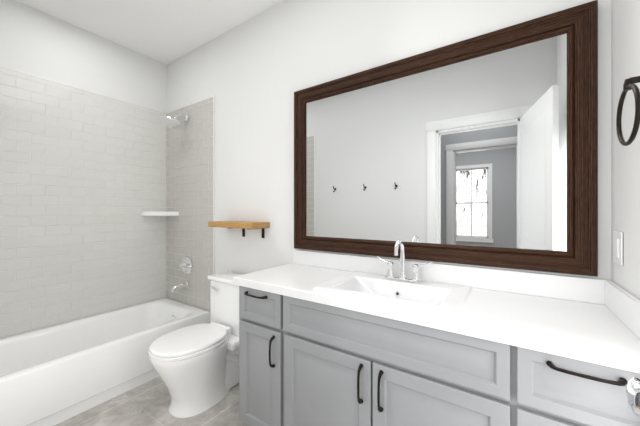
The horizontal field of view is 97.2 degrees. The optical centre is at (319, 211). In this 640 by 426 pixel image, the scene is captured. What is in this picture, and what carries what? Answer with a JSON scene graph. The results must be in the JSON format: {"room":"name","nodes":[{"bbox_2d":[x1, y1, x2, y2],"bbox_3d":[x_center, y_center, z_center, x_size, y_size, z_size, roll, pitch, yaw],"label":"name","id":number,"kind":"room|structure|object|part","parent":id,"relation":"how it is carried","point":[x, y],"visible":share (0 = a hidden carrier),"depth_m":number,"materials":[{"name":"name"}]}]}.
{"room":"bathroom","nodes":[
{"label":"bathroom","id":0,"kind":"room"},
{"bbox_2d":[0,0,163,111],"bbox_3d":[-2.055,-0.137,2.283,0.120,2.737,1.530,0,0,34],"label":"wall","id":1,"kind":"structure","parent":0,"point":[33,41],"depth_m":2.28,"materials":[{"name":"white paint"}]},
{"bbox_2d":[0,65,214,338],"bbox_3d":[-1.672,-0.054,2.031,0.798,1.909,1.540,0,0,34],"label":"tiled wall","id":2,"kind":"structure","parent":1,"relation":"attached to","point":[87,177],"depth_m":2.39,"materials":[{"name":"white tile"}]},
{"bbox_2d":[141,212,178,215],"bbox_3d":[-1.538,0.020,2.715,0.235,0.044,0.235,0,0,34],"label":"corner shelf","id":3,"kind":"object","parent":2,"relation":"attached to","point":[159,213],"visible":1,"depth_m":2.66,"materials":[{"name":"white ceramic"}]},
{"bbox_3d":[-1.323,-0.089,2.574,0.192,1.653,0.229,0,0,34],"label":"shower trim mount","id":4,"kind":"part","parent":2,"relation":"part of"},
{"bbox_2d":[16,0,282,64],"bbox_3d":[-1.210,-1.530,-0.668,4.820,0.050,5.740,0,0,34],"label":"ceiling","id":5,"kind":"structure","parent":0,"point":[166,32],"depth_m":2.21,"materials":[{"name":"white paint"}]},
{"bbox_2d":[54,377,248,425],"bbox_3d":[-0.658,1.257,1.348,3.482,0.050,1.780,0,0,34],"label":"floor","id":6,"kind":"structure","parent":0,"point":[146,403],"depth_m":1.73,"materials":[{"name":"tile"}]},
{"bbox_2d":[0,298,209,425],"bbox_3d":[-1.685,1.051,2.040,0.744,0.362,1.518,0,0,34],"label":"bathtub","id":7,"kind":"object","parent":6,"relation":"on","point":[53,375],"visible":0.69,"depth_m":1.91,"materials":[{"name":"white ceramic"}]},
{"bbox_2d":[148,271,243,417],"bbox_3d":[-0.769,0.859,1.901,0.414,0.750,0.690,0,0,34],"label":"toilet","id":8,"kind":"object","parent":6,"relation":"on","point":[196,367],"visible":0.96,"depth_m":1.77,"materials":[{"name":"white ceramic"}]},
{"bbox_2d":[233,239,639,425],"bbox_3d":[0.309,0.683,1.299,1.576,1.097,0.534,0,0,34],"label":"bathroom vanity","id":9,"kind":"object","parent":6,"relation":"on","point":[330,339],"visible":1,"depth_m":1.07,"materials":[{"name":"paint"}]},
{"bbox_2d":[376,239,432,282],"bbox_3d":[0.395,0.239,1.391,0.284,0.209,0.136,0,0,34],"label":"faucet","id":10,"kind":"object","parent":9,"relation":"on","point":[389,277],"depth_m":1.41,"materials":[{"name":"silver metal"}]},
{"bbox_2d":[164,0,603,278],"bbox_3d":[-0.194,-0.137,2.036,3.482,2.737,0.120,0,0,34],"label":"wall","id":11,"kind":"structure","parent":0,"point":[254,74],"depth_m":2.01,"materials":[{"name":"white paint"}]},
{"bbox_2d":[208,221,269,237],"bbox_3d":[-0.624,0.137,2.144,0.496,0.121,0.175,0,0,34],"label":"wood shelf","id":12,"kind":"object","parent":11,"relation":"attached to","point":[243,225],"visible":1,"depth_m":2.05,"materials":[{"name":"brown wood"}]},
{"bbox_2d":[294,0,597,276],"bbox_3d":[0.448,-0.281,1.503,1.494,1.061,0.038,0,0,34],"label":"mirror","id":13,"kind":"object","parent":11,"relation":"attached to","point":[481,150],"visible":0.96,"depth_m":1.34,"materials":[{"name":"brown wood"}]},
{"bbox_2d":[604,0,639,299],"bbox_3d":[0.733,-0.137,0.404,0.120,2.737,1.530,0,0,34],"label":"wall","id":14,"kind":"structure","parent":0,"point":[621,17],"depth_m":0.97,"materials":[{"name":"white paint"}]},
{"bbox_2d":[613,231,622,265],"bbox_3d":[1.056,0.128,1.001,0.008,0.116,0.090,0,0,34],"label":"switch plate","id":15,"kind":"object","parent":14,"relation":"attached to","point":[617,247],"visible":0.98,"depth_m":0.99,"materials":[{"name":"white plastic"}]},
{"bbox_2d":[616,76,639,145],"bbox_3d":[0.873,-0.287,0.774,0.057,0.205,0.167,0,0,34],"label":"towel ring","id":16,"kind":"object","parent":14,"relation":"attached to","point":[629,84],"visible":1,"depth_m":0.77,"materials":[{"name":"black metal"}]},
{"bbox_2d":[626,377,639,416],"bbox_3d":[0.324,0.203,0.184,0.189,2.033,0.692,0,0,34],"label":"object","id":17,"kind":"structure","parent":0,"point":[633,392],"depth_m":0.42,"materials":[{"name":"silver metal"}]}
]}

